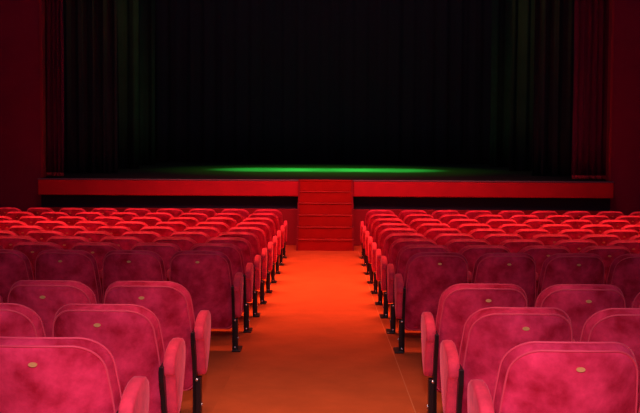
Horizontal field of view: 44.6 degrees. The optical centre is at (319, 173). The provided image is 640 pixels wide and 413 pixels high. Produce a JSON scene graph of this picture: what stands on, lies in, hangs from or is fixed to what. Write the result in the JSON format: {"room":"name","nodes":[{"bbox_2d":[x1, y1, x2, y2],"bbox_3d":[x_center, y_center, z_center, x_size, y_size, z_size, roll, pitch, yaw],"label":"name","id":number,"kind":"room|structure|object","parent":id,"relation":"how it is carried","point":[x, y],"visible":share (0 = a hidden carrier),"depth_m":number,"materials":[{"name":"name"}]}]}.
{"room":"auditorium","nodes":[
{"label":"auditorium","id":0,"kind":"room"},
{"bbox_2d":[0,0,40,211],"bbox_3d":[-6.324,-2.036,15.070,1.890,7.400,0.120,0,3,1],"label":"wall","id":1,"kind":"structure","parent":0,"point":[20,142],"depth_m":15.03,"materials":[{"name":"red paint"}]},
{"bbox_2d":[39,0,45,177],"bbox_3d":[-5.354,-2.230,15.039,0.050,4.600,0.160,0,3,1],"label":"trim","id":2,"kind":"structure","parent":1,"relation":"attached to","point":[41,2],"depth_m":15.02,"materials":[{"name":"red"}]},
{"bbox_2d":[180,245,442,412],"bbox_3d":[0.006,1.437,6.920,14.800,0.953,16.700,0,3,1],"label":"floor","id":3,"kind":"structure","parent":0,"point":[222,362],"depth_m":5.91,"materials":[{"name":"orange carpet"}]},
{"bbox_2d":[0,249,33,302],"bbox_3d":[-2.517,0.979,6.218,0.554,0.805,0.387,0,3,1],"label":"seat","id":4,"kind":"object","parent":3,"relation":"on","point":[15,266],"visible":0.31,"depth_m":6.08,"materials":[{"name":"red fabric"}]},
{"bbox_2d":[0,236,37,248],"bbox_3d":[-3.027,1.005,7.868,0.554,0.805,0.387,0,3,1],"label":"seat","id":5,"kind":"object","parent":3,"relation":"on","point":[7,242],"visible":0.2,"depth_m":7.68,"materials":[{"name":"red fabric"}]},
{"bbox_2d":[0,303,51,336],"bbox_3d":[-1.480,0.960,3.581,0.554,0.805,0.387,0,3,1],"label":"seat","id":6,"kind":"object","parent":3,"relation":"on","point":[16,320],"visible":0.36,"depth_m":3.43,"materials":[{"name":"red fabric"}]},
{"bbox_2d":[8,225,44,235],"bbox_3d":[-3.537,1.012,9.517,0.554,0.805,0.387,0,3,0],"label":"seat","id":7,"kind":"object","parent":3,"relation":"on","point":[20,230],"visible":0.22,"depth_m":9.33,"materials":[{"name":"red fabric"}]},
{"bbox_2d":[19,216,50,225],"bbox_3d":[-4.043,0.989,11.164,0.554,0.805,0.387,0,3,1],"label":"seat","id":8,"kind":"object","parent":3,"relation":"on","point":[29,220],"visible":0.21,"depth_m":10.98,"materials":[{"name":"red fabric"}]},
{"bbox_2d":[12,242,63,279],"bbox_3d":[-2.507,0.994,7.040,0.554,0.805,0.387,0,3,1],"label":"seat","id":9,"kind":"object","parent":3,"relation":"on","point":[31,250],"visible":0.26,"depth_m":6.86,"materials":[{"name":"red fabric"}]},
{"bbox_2d":[25,231,65,241],"bbox_3d":[-3.015,1.014,8.689,0.554,0.805,0.387,0,3,1],"label":"seat","id":10,"kind":"object","parent":3,"relation":"on","point":[40,236],"visible":0.16,"depth_m":8.50,"materials":[{"name":"red fabric"}]},
{"bbox_2d":[34,221,67,230],"bbox_3d":[-3.525,1.006,10.337,0.554,0.805,0.387,0,3,1],"label":"seat","id":11,"kind":"object","parent":3,"relation":"on","point":[47,225],"visible":0.17,"depth_m":10.15,"materials":[{"name":"red fabric"}]},
{"bbox_2d":[7,280,96,336],"bbox_3d":[-1.468,0.969,4.372,0.554,0.805,0.387,0,3,1],"label":"seat","id":12,"kind":"object","parent":3,"relation":"on","point":[44,297],"visible":0.34,"depth_m":4.20,"materials":[{"name":"red fabric"}]},
{"bbox_2d":[46,236,90,249],"bbox_3d":[-2.496,1.008,7.861,0.554,0.805,0.387,0,3,1],"label":"seat","id":13,"kind":"object","parent":3,"relation":"on","point":[66,242],"visible":0.18,"depth_m":7.67,"materials":[{"name":"red fabric"}]},
{"bbox_2d":[35,250,102,303],"bbox_3d":[-1.990,0.982,6.212,0.554,0.805,0.387,0,3,0],"label":"seat","id":14,"kind":"object","parent":3,"relation":"on","point":[81,266],"visible":0.44,"depth_m":6.05,"materials":[{"name":"red fabric"}]},
{"bbox_2d":[52,226,88,235],"bbox_3d":[-3.007,1.015,9.510,0.554,0.805,0.387,0,3,0],"label":"seat","id":15,"kind":"object","parent":3,"relation":"on","point":[67,230],"visible":0.21,"depth_m":9.32,"materials":[{"name":"red fabric"}]},
{"bbox_2d":[56,216,86,225],"bbox_3d":[-3.515,0.992,11.157,0.554,0.805,0.387,0,3,1],"label":"seat","id":16,"kind":"object","parent":3,"relation":"on","point":[69,220],"visible":0.24,"depth_m":10.97,"materials":[{"name":"red fabric"}]},
{"bbox_2d":[0,336,148,412],"bbox_3d":[-0.946,0.957,2.833,0.584,0.805,0.367,0,3,0],"label":"seat","id":17,"kind":"object","parent":3,"relation":"on","point":[38,374],"visible":1,"depth_m":2.68,"materials":[{"name":"red fabric"}]},
{"bbox_2d":[75,212,104,220],"bbox_3d":[-3.504,0.971,11.977,0.554,0.805,0.387,0,3,1],"label":"seat","id":18,"kind":"object","parent":3,"relation":"on","point":[89,216],"visible":0.17,"depth_m":11.79,"materials":[{"name":"red fabric"}]},
{"bbox_2d":[74,221,107,230],"bbox_3d":[-2.995,1.009,10.330,0.554,0.805,0.387,0,3,1],"label":"seat","id":19,"kind":"object","parent":3,"relation":"on","point":[90,225],"visible":0.17,"depth_m":10.14,"materials":[{"name":"red fabric"}]},
{"bbox_2d":[73,231,112,241],"bbox_3d":[-2.485,1.017,8.682,0.554,0.805,0.387,0,3,1],"label":"seat","id":20,"kind":"object","parent":3,"relation":"on","point":[93,236],"visible":0.14,"depth_m":8.49,"materials":[{"name":"red fabric"}]},
{"bbox_2d":[71,242,122,295],"bbox_3d":[-1.979,0.997,7.033,0.554,0.805,0.387,0,3,0],"label":"seat","id":21,"kind":"object","parent":3,"relation":"on","point":[98,250],"visible":0.24,"depth_m":6.85,"materials":[{"name":"red fabric"}]},
{"bbox_2d":[93,217,123,225],"bbox_3d":[-2.985,0.995,11.150,0.554,0.805,0.387,0,3,1],"label":"seat","id":22,"kind":"object","parent":3,"relation":"on","point":[110,221],"visible":0.23,"depth_m":10.96,"materials":[{"name":"red fabric"}]},
{"bbox_2d":[96,226,131,235],"bbox_3d":[-2.474,1.018,9.503,0.554,0.805,0.387,0,3,1],"label":"seat","id":23,"kind":"object","parent":3,"relation":"on","point":[114,230],"visible":0.12,"depth_m":9.31,"materials":[{"name":"red fabric"}]},
{"bbox_2d":[52,304,185,412],"bbox_3d":[-0.934,0.965,3.564,0.584,0.805,0.367,0,3,1],"label":"seat","id":24,"kind":"object","parent":3,"relation":"on","point":[132,333],"visible":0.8,"depth_m":3.44,"materials":[{"name":"red fabric"}]},
{"bbox_2d":[99,236,143,249],"bbox_3d":[-1.967,1.011,7.854,0.554,0.805,0.387,0,3,1],"label":"seat","id":25,"kind":"object","parent":3,"relation":"on","point":[126,243],"visible":0.13,"depth_m":7.67,"materials":[{"name":"red fabric"}]},
{"bbox_2d":[109,212,138,220],"bbox_3d":[-2.974,0.974,11.970,0.554,0.805,0.387,0,3,1],"label":"seat","id":26,"kind":"object","parent":3,"relation":"on","point":[127,216],"visible":0.19,"depth_m":11.79,"materials":[{"name":"red fabric"}]},
{"bbox_2d":[114,221,147,230],"bbox_3d":[-2.464,1.012,10.323,0.554,0.805,0.387,0,3,1],"label":"seat","id":27,"kind":"object","parent":3,"relation":"on","point":[133,225],"visible":0.23,"depth_m":10.14,"materials":[{"name":"red fabric"}]},
{"bbox_2d":[102,250,169,303],"bbox_3d":[-1.458,0.985,6.205,0.554,0.805,0.387,0,3,1],"label":"seat","id":28,"kind":"object","parent":3,"relation":"on","point":[118,265],"visible":0.4,"depth_m":6.04,"materials":[{"name":"red fabric"}]},
{"bbox_2d":[121,231,161,242],"bbox_3d":[-1.956,1.020,8.675,0.554,0.805,0.387,0,3,1],"label":"seat","id":29,"kind":"object","parent":3,"relation":"on","point":[145,236],"visible":0.2,"depth_m":8.49,"materials":[{"name":"red fabric"}]},
{"bbox_2d":[130,217,161,225],"bbox_3d":[-2.453,0.998,11.143,0.554,0.805,0.387,0,3,1],"label":"seat","id":30,"kind":"object","parent":3,"relation":"on","point":[150,221],"visible":0.16,"depth_m":10.96,"materials":[{"name":"red fabric"}]},
{"bbox_2d":[131,243,181,280],"bbox_3d":[-1.448,1.000,7.026,0.554,0.805,0.387,0,3,1],"label":"seat","id":31,"kind":"object","parent":3,"relation":"on","point":[166,251],"visible":0.18,"depth_m":6.85,"materials":[{"name":"red fabric"}]},
{"bbox_2d":[104,281,210,412],"bbox_3d":[-0.924,0.973,4.355,0.584,0.805,0.367,0,3,1],"label":"seat","id":32,"kind":"object","parent":3,"relation":"on","point":[171,302],"visible":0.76,"depth_m":4.24,"materials":[{"name":"red fabric"}]},
{"bbox_2d":[139,226,176,236],"bbox_3d":[-1.947,1.022,9.496,0.554,0.805,0.387,0,3,0],"label":"seat","id":33,"kind":"object","parent":3,"relation":"on","point":[164,231],"visible":0.15,"depth_m":9.31,"materials":[{"name":"red fabric"}]},
{"bbox_2d":[144,212,173,221],"bbox_3d":[-2.444,0.977,11.963,0.554,0.805,0.387,0,3,1],"label":"seat","id":34,"kind":"object","parent":3,"relation":"on","point":[164,217],"visible":0.19,"depth_m":11.78,"materials":[{"name":"red fabric"}]},
{"bbox_2d":[155,222,188,231],"bbox_3d":[-1.936,1.015,10.317,0.554,0.805,0.387,0,3,1],"label":"seat","id":35,"kind":"object","parent":3,"relation":"on","point":[178,226],"visible":0.18,"depth_m":10.14,"materials":[{"name":"red fabric"}]},
{"bbox_2d":[152,237,197,250],"bbox_3d":[-1.438,1.014,7.848,0.554,0.805,0.387,0,3,1],"label":"seat","id":36,"kind":"object","parent":3,"relation":"on","point":[185,243],"visible":0.22,"depth_m":7.67,"materials":[{"name":"red fabric"}]},
{"bbox_2d":[167,217,198,226],"bbox_3d":[-1.927,1.001,11.137,0.554,0.805,0.387,0,3,0],"label":"seat","id":37,"kind":"object","parent":3,"relation":"on","point":[190,221],"visible":0.2,"depth_m":10.96,"materials":[{"name":"red fabric"}]},
{"bbox_2d":[169,231,209,242],"bbox_3d":[-1.426,1.023,8.669,0.554,0.805,0.387,0,3,1],"label":"seat","id":38,"kind":"object","parent":3,"relation":"on","point":[199,237],"visible":0.19,"depth_m":8.49,"materials":[{"name":"red fabric"}]},
{"bbox_2d":[183,227,220,237],"bbox_3d":[-1.417,1.024,9.489,0.554,0.805,0.387,0,3,0],"label":"seat","id":39,"kind":"object","parent":3,"relation":"on","point":[211,231],"visible":0.2,"depth_m":9.31,"materials":[{"name":"red fabric"}]},
{"bbox_2d":[169,251,243,351],"bbox_3d":[-0.914,0.989,6.188,0.584,0.805,0.367,0,3,1],"label":"seat","id":40,"kind":"object","parent":3,"relation":"on","point":[207,276],"visible":0.89,"depth_m":6.08,"materials":[{"name":"red fabric"}]},
{"bbox_2d":[195,222,229,232],"bbox_3d":[-1.404,1.018,10.310,0.554,0.805,0.387,0,3,1],"label":"seat","id":41,"kind":"object","parent":3,"relation":"on","point":[221,226],"visible":0.22,"depth_m":10.14,"materials":[{"name":"red fabric"}]},
{"bbox_2d":[205,217,237,227],"bbox_3d":[-1.395,1.004,11.130,0.554,0.805,0.387,0,3,1],"label":"seat","id":42,"kind":"object","parent":3,"relation":"on","point":[230,222],"visible":0.23,"depth_m":10.96,"materials":[{"name":"red fabric"}]},
{"bbox_2d":[190,243,253,332],"bbox_3d":[-0.902,1.005,7.009,0.584,0.805,0.367,0,3,1],"label":"seat","id":43,"kind":"object","parent":3,"relation":"on","point":[232,251],"visible":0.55,"depth_m":6.91,"materials":[{"name":"red fabric"}]},
{"bbox_2d":[205,237,260,316],"bbox_3d":[-0.894,1.018,7.831,0.584,0.805,0.367,0,3,0],"label":"seat","id":44,"kind":"object","parent":3,"relation":"on","point":[243,244],"visible":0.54,"depth_m":7.74,"materials":[{"name":"red fabric"}]},
{"bbox_2d":[217,232,267,303],"bbox_3d":[-0.883,1.027,8.652,0.584,0.805,0.367,0,3,0],"label":"seat","id":45,"kind":"object","parent":3,"relation":"on","point":[252,238],"visible":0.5,"depth_m":8.56,"materials":[{"name":"red fabric"}]},
{"bbox_2d":[227,227,272,292],"bbox_3d":[-0.870,1.029,9.472,0.584,0.805,0.367,0,3,1],"label":"seat","id":46,"kind":"object","parent":3,"relation":"on","point":[258,232],"visible":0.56,"depth_m":9.38,"materials":[{"name":"red fabric"}]},
{"bbox_2d":[235,222,276,282],"bbox_3d":[-0.861,1.022,10.293,0.584,0.805,0.367,0,3,1],"label":"seat","id":47,"kind":"object","parent":3,"relation":"on","point":[263,226],"visible":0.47,"depth_m":10.19,"materials":[{"name":"red fabric"}]},
{"bbox_2d":[242,217,280,273],"bbox_3d":[-0.852,1.008,11.113,0.584,0.805,0.367,0,3,0],"label":"seat","id":48,"kind":"object","parent":3,"relation":"on","point":[268,221],"visible":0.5,"depth_m":11.02,"materials":[{"name":"red fabric"}]},
{"bbox_2d":[248,213,284,265],"bbox_3d":[-0.840,0.988,11.933,0.584,0.805,0.367,0,3,0],"label":"seat","id":49,"kind":"object","parent":3,"relation":"on","point":[273,217],"visible":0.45,"depth_m":11.84,"materials":[{"name":"red fabric"}]},
{"bbox_2d":[254,209,286,257],"bbox_3d":[-0.830,0.963,12.752,0.584,0.805,0.367,0,3,0],"label":"seat","id":50,"kind":"object","parent":3,"relation":"on","point":[276,212],"visible":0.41,"depth_m":12.65,"materials":[{"name":"red fabric"}]},
{"bbox_2d":[212,251,415,412],"bbox_3d":[-0.009,1.340,6.400,1.182,0.675,14.670,0,3,1],"label":"carpet","id":51,"kind":"object","parent":3,"relation":"on","point":[320,343],"visible":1,"depth_m":6.16,"materials":[{"name":"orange carpet"}]},
{"bbox_2d":[296,180,353,250],"bbox_3d":[0.099,0.745,14.235,1.020,1.242,1.058,0,3,1],"label":"steps","id":52,"kind":"structure","parent":3,"relation":"on","point":[325,217],"depth_m":14.10,"materials":[{"name":"red carpet"}]},
{"bbox_2d":[37,162,613,244],"bbox_3d":[0.185,0.487,20.352,15.920,1.243,11.295,0,3,1],"label":"stage","id":53,"kind":"object","parent":3,"relation":"on","point":[184,186],"visible":0.64,"depth_m":14.85,"materials":[{"name":"red wood"}]},
{"bbox_2d":[44,0,63,175],"bbox_3d":[-5.320,-2.605,15.559,0.399,5.296,0.183,0,3,1],"label":"stage curtain","id":54,"kind":"object","parent":53,"relation":"on","point":[54,36],"visible":0.98,"depth_m":15.62,"materials":[{"name":"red fabric"}]},
{"bbox_2d":[63,0,117,172],"bbox_3d":[-5.311,-3.668,16.924,1.870,7.290,0.180,0,3,1],"label":"curtain","id":55,"kind":"object","parent":53,"relation":"on","point":[89,26],"visible":0.63,"depth_m":16.99,"materials":[{"name":"black fabric"}]},
{"bbox_2d":[117,0,138,168],"bbox_3d":[-5.676,-3.784,19.526,2.270,7.290,0.172,0,3,1],"label":"curtain","id":56,"kind":"object","parent":53,"relation":"on","point":[127,10],"visible":0.21,"depth_m":19.57,"materials":[{"name":"black fabric"}]},
{"bbox_2d":[139,0,154,164],"bbox_3d":[-6.040,-3.908,22.328,2.670,7.290,0.188,0,3,1],"label":"curtain","id":57,"kind":"object","parent":53,"relation":"on","point":[146,7],"visible":0.12,"depth_m":22.36,"materials":[{"name":"black fabric"}]},
{"bbox_2d":[155,0,491,163],"bbox_3d":[0.274,-4.003,25.248,15.420,7.290,0.164,0,3,1],"label":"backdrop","id":58,"kind":"structure","parent":53,"relation":"on","point":[252,81],"depth_m":25.28,"materials":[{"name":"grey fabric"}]},
{"bbox_2d":[489,0,511,166],"bbox_3d":[6.359,-3.837,22.174,2.970,7.290,0.186,0,3,1],"label":"curtain","id":59,"kind":"object","parent":53,"relation":"on","point":[501,34],"visible":0.16,"depth_m":22.23,"materials":[{"name":"black fabric"}]},
{"bbox_2d":[509,0,534,170],"bbox_3d":[5.972,-3.717,19.378,2.470,7.290,0.185,0,3,1],"label":"curtain","id":60,"kind":"object","parent":53,"relation":"on","point":[523,11],"visible":0.27,"depth_m":19.45,"materials":[{"name":"black fabric"}]},
{"bbox_2d":[532,0,573,175],"bbox_3d":[5.588,-3.606,16.791,1.970,7.290,0.178,0,3,1],"label":"curtain","id":61,"kind":"object","parent":53,"relation":"on","point":[554,19],"visible":0.5,"depth_m":16.86,"materials":[{"name":"black fabric"}]},
{"bbox_2d":[571,0,608,178],"bbox_3d":[5.399,-2.543,15.429,0.738,5.296,0.189,0,3,1],"label":"stage curtain","id":62,"kind":"object","parent":53,"relation":"on","point":[591,17],"visible":0.92,"depth_m":15.49,"materials":[{"name":"red fabric"}]},
{"bbox_2d":[359,210,393,258],"bbox_3d":[0.946,0.973,12.730,0.593,0.805,0.367,0,3,1],"label":"seat","id":63,"kind":"object","parent":3,"relation":"on","point":[371,212],"visible":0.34,"depth_m":12.63,"materials":[{"name":"red fabric"}]},
{"bbox_2d":[362,214,398,265],"bbox_3d":[0.938,0.998,11.910,0.593,0.805,0.367,0,3,1],"label":"seat","id":64,"kind":"object","parent":3,"relation":"on","point":[373,217],"visible":0.3,"depth_m":11.81,"materials":[{"name":"red fabric"}]},
{"bbox_2d":[364,218,403,274],"bbox_3d":[0.931,1.018,11.090,0.593,0.805,0.367,0,3,1],"label":"seat","id":65,"kind":"object","parent":3,"relation":"on","point":[376,222],"visible":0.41,"depth_m":10.99,"materials":[{"name":"red fabric"}]},
{"bbox_2d":[367,223,409,283],"bbox_3d":[0.922,1.033,10.270,0.594,0.805,0.367,0,3,0],"label":"seat","id":66,"kind":"object","parent":3,"relation":"on","point":[382,226],"visible":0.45,"depth_m":10.17,"materials":[{"name":"red fabric"}]},
{"bbox_2d":[371,228,417,293],"bbox_3d":[0.916,1.039,9.449,0.593,0.805,0.367,0,3,1],"label":"seat","id":67,"kind":"object","parent":3,"relation":"on","point":[384,233],"visible":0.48,"depth_m":9.36,"materials":[{"name":"red fabric"}]},
{"bbox_2d":[375,233,426,304],"bbox_3d":[0.908,1.038,8.629,0.593,0.805,0.367,0,3,1],"label":"seat","id":68,"kind":"object","parent":3,"relation":"on","point":[390,238],"visible":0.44,"depth_m":8.54,"materials":[{"name":"red fabric"}]},
{"bbox_2d":[379,238,436,317],"bbox_3d":[0.900,1.029,7.807,0.594,0.805,0.367,0,3,0],"label":"seat","id":69,"kind":"object","parent":3,"relation":"on","point":[397,244],"visible":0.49,"depth_m":7.72,"materials":[{"name":"red fabric"}]},
{"bbox_2d":[386,245,449,333],"bbox_3d":[0.895,1.015,6.986,0.593,0.805,0.367,0,3,1],"label":"seat","id":70,"kind":"object","parent":3,"relation":"on","point":[407,251],"visible":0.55,"depth_m":6.90,"materials":[{"name":"red fabric"}]},
{"bbox_2d":[403,214,433,224],"bbox_3d":[1.489,1.000,11.913,0.554,0.805,0.387,0,3,1],"label":"seat","id":71,"kind":"object","parent":3,"relation":"on","point":[407,219],"visible":0.23,"depth_m":11.74,"materials":[{"name":"red fabric"}]},
{"bbox_2d":[409,219,441,228],"bbox_3d":[1.479,1.021,11.093,0.554,0.805,0.387,0,3,0],"label":"seat","id":72,"kind":"object","parent":3,"relation":"on","point":[413,224],"visible":0.24,"depth_m":10.92,"materials":[{"name":"red fabric"}]},
{"bbox_2d":[393,252,468,353],"bbox_3d":[0.885,1.000,6.164,0.594,0.805,0.367,0,3,0],"label":"seat","id":73,"kind":"object","parent":3,"relation":"on","point":[428,275],"visible":0.8,"depth_m":6.05,"materials":[{"name":"red fabric"}]},
{"bbox_2d":[415,223,450,233],"bbox_3d":[1.472,1.035,10.273,0.554,0.805,0.387,0,3,1],"label":"seat","id":74,"kind":"object","parent":3,"relation":"on","point":[421,228],"visible":0.23,"depth_m":10.10,"materials":[{"name":"red fabric"}]},
{"bbox_2d":[423,228,460,239],"bbox_3d":[1.464,1.041,9.452,0.554,0.805,0.387,0,3,0],"label":"seat","id":75,"kind":"object","parent":3,"relation":"on","point":[431,233],"visible":0.21,"depth_m":9.28,"materials":[{"name":"red fabric"}]},
{"bbox_2d":[438,214,468,223],"bbox_3d":[2.016,1.003,11.906,0.554,0.805,0.387,0,3,0],"label":"seat","id":76,"kind":"object","parent":3,"relation":"on","point":[444,219],"visible":0.23,"depth_m":11.73,"materials":[{"name":"red fabric"}]},
{"bbox_2d":[433,233,474,245],"bbox_3d":[1.460,1.040,8.632,0.554,0.805,0.387,0,3,1],"label":"seat","id":77,"kind":"object","parent":3,"relation":"on","point":[441,239],"visible":0.23,"depth_m":8.46,"materials":[{"name":"red fabric"}]},
{"bbox_2d":[447,219,479,228],"bbox_3d":[2.011,1.024,11.086,0.554,0.805,0.387,0,3,1],"label":"seat","id":78,"kind":"object","parent":3,"relation":"on","point":[454,223],"visible":0.22,"depth_m":10.91,"materials":[{"name":"red fabric"}]},
{"bbox_2d":[444,239,489,252],"bbox_3d":[1.451,1.031,7.810,0.554,0.805,0.387,0,3,1],"label":"seat","id":79,"kind":"object","parent":3,"relation":"on","point":[454,245],"visible":0.22,"depth_m":7.63,"materials":[{"name":"red fabric"}]},
{"bbox_2d":[421,283,527,412],"bbox_3d":[0.863,0.983,4.332,0.593,0.805,0.367,0,3,1],"label":"seat","id":80,"kind":"object","parent":3,"relation":"on","point":[460,301],"visible":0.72,"depth_m":4.22,"materials":[{"name":"red fabric"}]},
{"bbox_2d":[457,224,491,233],"bbox_3d":[2.002,1.038,10.266,0.554,0.805,0.387,0,3,0],"label":"seat","id":81,"kind":"object","parent":3,"relation":"on","point":[464,228],"visible":0.2,"depth_m":10.09,"materials":[{"name":"red fabric"}]},
{"bbox_2d":[458,245,510,282],"bbox_3d":[1.445,1.017,6.989,0.554,0.805,0.387,0,3,1],"label":"seat","id":82,"kind":"object","parent":3,"relation":"on","point":[471,253],"visible":0.2,"depth_m":6.82,"materials":[{"name":"red fabric"}]},
{"bbox_2d":[468,228,505,238],"bbox_3d":[1.995,1.044,9.445,0.554,0.805,0.387,0,3,1],"label":"seat","id":83,"kind":"object","parent":3,"relation":"on","point":[476,233],"visible":0.21,"depth_m":9.27,"materials":[{"name":"red fabric"}]},
{"bbox_2d":[485,219,516,228],"bbox_3d":[2.542,1.027,11.079,0.554,0.805,0.387,0,3,1],"label":"seat","id":84,"kind":"object","parent":3,"relation":"on","point":[494,223],"visible":0.2,"depth_m":10.90,"materials":[{"name":"red fabric"}]},
{"bbox_2d":[468,253,535,306],"bbox_3d":[1.435,1.002,6.168,0.554,0.805,0.387,0,3,0],"label":"seat","id":85,"kind":"object","parent":3,"relation":"on","point":[519,269],"visible":0.46,"depth_m":6.01,"materials":[{"name":"red fabric"}]},
{"bbox_2d":[482,234,522,244],"bbox_3d":[1.989,1.043,8.625,0.554,0.805,0.387,0,3,1],"label":"seat","id":86,"kind":"object","parent":3,"relation":"on","point":[493,239],"visible":0.19,"depth_m":8.44,"materials":[{"name":"red fabric"}]},
{"bbox_2d":[440,307,572,412],"bbox_3d":[0.852,0.975,3.541,0.594,0.805,0.367,0,3,0],"label":"seat","id":87,"kind":"object","parent":3,"relation":"on","point":[489,333],"visible":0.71,"depth_m":3.42,"materials":[{"name":"red fabric"}]},
{"bbox_2d":[498,224,532,233],"bbox_3d":[2.533,1.041,10.259,0.554,0.805,0.387,0,3,1],"label":"seat","id":88,"kind":"object","parent":3,"relation":"on","point":[508,228],"visible":0.15,"depth_m":10.08,"materials":[{"name":"red fabric"}]},
{"bbox_2d":[499,239,543,252],"bbox_3d":[1.982,1.034,7.804,0.554,0.805,0.387,0,3,1],"label":"seat","id":89,"kind":"object","parent":3,"relation":"on","point":[514,245],"visible":0.19,"depth_m":7.62,"materials":[{"name":"red fabric"}]},
{"bbox_2d":[513,229,549,238],"bbox_3d":[2.524,1.047,9.438,0.554,0.805,0.387,0,3,0],"label":"seat","id":90,"kind":"object","parent":3,"relation":"on","point":[525,233],"visible":0.13,"depth_m":9.25,"materials":[{"name":"red fabric"}]},
{"bbox_2d":[523,219,554,228],"bbox_3d":[3.071,1.030,11.072,0.554,0.805,0.387,0,3,1],"label":"seat","id":91,"kind":"object","parent":3,"relation":"on","point":[534,223],"visible":0.18,"depth_m":10.89,"materials":[{"name":"red fabric"}]},
{"bbox_2d":[518,245,569,302],"bbox_3d":[1.974,1.020,6.982,0.554,0.805,0.387,0,3,1],"label":"seat","id":92,"kind":"object","parent":3,"relation":"on","point":[539,253],"visible":0.22,"depth_m":6.80,"materials":[{"name":"red fabric"}]},
{"bbox_2d":[531,234,571,244],"bbox_3d":[2.517,1.046,8.618,0.554,0.805,0.387,0,3,1],"label":"seat","id":93,"kind":"object","parent":3,"relation":"on","point":[547,239],"visible":0.22,"depth_m":8.43,"materials":[{"name":"red fabric"}]},
{"bbox_2d":[467,341,638,412],"bbox_3d":[0.843,0.967,2.810,0.593,0.805,0.367,0,3,1],"label":"seat","id":94,"kind":"object","parent":3,"relation":"on","point":[532,376],"visible":1,"depth_m":2.66,"materials":[{"name":"red fabric"}]},
{"bbox_2d":[538,224,572,233],"bbox_3d":[3.061,1.044,10.252,0.554,0.805,0.387,0,3,0],"label":"seat","id":95,"kind":"object","parent":3,"relation":"on","point":[552,228],"visible":0.21,"depth_m":10.06,"materials":[{"name":"red fabric"}]},
{"bbox_2d":[545,215,573,223],"bbox_3d":[3.609,1.012,11.886,0.554,0.805,0.387,0,3,1],"label":"seat","id":96,"kind":"object","parent":3,"relation":"on","point":[558,219],"visible":0.19,"depth_m":11.70,"materials":[{"name":"red fabric"}]},
{"bbox_2d":[536,253,604,298],"bbox_3d":[1.965,1.005,6.161,0.554,0.805,0.387,0,3,0],"label":"seat","id":97,"kind":"object","parent":3,"relation":"on","point":[560,268],"visible":0.48,"depth_m":6.00,"materials":[{"name":"red fabric"}]},
{"bbox_2d":[552,240,597,252],"bbox_3d":[2.511,1.037,7.797,0.554,0.805,0.387,0,3,1],"label":"seat","id":98,"kind":"object","parent":3,"relation":"on","point":[574,246],"visible":0.2,"depth_m":7.61,"materials":[{"name":"red fabric"}]},
{"bbox_2d":[557,229,594,239],"bbox_3d":[3.056,1.050,9.432,0.554,0.805,0.387,0,3,1],"label":"seat","id":99,"kind":"object","parent":3,"relation":"on","point":[575,234],"visible":0.15,"depth_m":9.24,"materials":[{"name":"red fabric"}]},
{"bbox_2d":[561,220,591,228],"bbox_3d":[3.599,1.033,11.066,0.554,0.805,0.387,0,3,1],"label":"seat","id":100,"kind":"object","parent":3,"relation":"on","point":[576,224],"visible":0.21,"depth_m":10.88,"materials":[{"name":"red fabric"}]},
{"bbox_2d":[535,284,625,341],"bbox_3d":[1.413,0.985,4.335,0.554,0.805,0.387,0,3,1],"label":"seat","id":101,"kind":"object","parent":3,"relation":"on","point":[579,302],"visible":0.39,"depth_m":4.16,"materials":[{"name":"red fabric"}]},
{"bbox_2d":[579,215,609,223],"bbox_3d":[4.139,1.016,11.879,0.554,0.805,0.387,0,3,1],"label":"seat","id":102,"kind":"object","parent":3,"relation":"on","point":[595,219],"visible":0.2,"depth_m":11.69,"materials":[{"name":"red fabric"}]},
{"bbox_2d":[580,224,613,233],"bbox_3d":[3.593,1.047,10.245,0.554,0.805,0.387,0,3,1],"label":"seat","id":103,"kind":"object","parent":3,"relation":"on","point":[596,228],"visible":0.18,"depth_m":10.05,"materials":[{"name":"red fabric"}]},
{"bbox_2d":[579,234,620,245],"bbox_3d":[3.047,1.049,8.611,0.554,0.805,0.387,0,3,1],"label":"seat","id":104,"kind":"object","parent":3,"relation":"on","point":[600,239],"visible":0.19,"depth_m":8.42,"materials":[{"name":"red fabric"}]},
{"bbox_2d":[579,246,630,283],"bbox_3d":[2.504,1.023,6.975,0.554,0.805,0.387,0,3,1],"label":"seat","id":105,"kind":"object","parent":3,"relation":"on","point":[608,254],"visible":0.2,"depth_m":6.79,"materials":[{"name":"red fabric"}]},
{"bbox_2d":[573,308,639,412],"bbox_3d":[1.402,0.977,3.544,0.554,0.805,0.387,0,3,1],"label":"seat","id":106,"kind":"object","parent":3,"relation":"on","point":[622,325],"visible":0.34,"depth_m":3.38,"materials":[{"name":"red fabric"}]},
{"bbox_2d":[599,220,630,228],"bbox_3d":[4.129,1.036,11.059,0.554,0.805,0.387,0,3,1],"label":"seat","id":107,"kind":"object","parent":3,"relation":"on","point":[617,224],"visible":0.16,"depth_m":10.87,"materials":[{"name":"red fabric"}]},
{"bbox_2d":[602,229,638,239],"bbox_3d":[3.584,1.054,9.425,0.554,0.805,0.387,0,3,0],"label":"seat","id":108,"kind":"object","parent":3,"relation":"on","point":[623,234],"visible":0.15,"depth_m":9.23,"materials":[{"name":"red fabric"}]},
{"bbox_2d":[604,254,639,307],"bbox_3d":[2.498,1.008,6.154,0.554,0.805,0.387,0,3,1],"label":"seat","id":109,"kind":"object","parent":3,"relation":"on","point":[624,271],"visible":0.38,"depth_m":6.02,"materials":[{"name":"red fabric"}]},
{"bbox_2d":[606,240,639,253],"bbox_3d":[3.041,1.040,7.790,0.554,0.805,0.387,0,3,1],"label":"seat","id":110,"kind":"object","parent":3,"relation":"on","point":[633,246],"visible":0.24,"depth_m":7.60,"materials":[{"name":"red fabric"}]},
{"bbox_2d":[610,0,639,215],"bbox_3d":[6.554,-1.962,14.904,1.950,7.400,0.120,0,3,1],"label":"wall","id":111,"kind":"structure","parent":0,"point":[625,157],"depth_m":14.89,"materials":[{"name":"red paint"}]},
{"bbox_2d":[606,0,614,180],"bbox_3d":[5.555,-2.167,14.898,0.050,4.600,0.160,0,3,1],"label":"trim","id":112,"kind":"structure","parent":111,"relation":"attached to","point":[611,2],"depth_m":14.88,"materials":[{"name":"red"}]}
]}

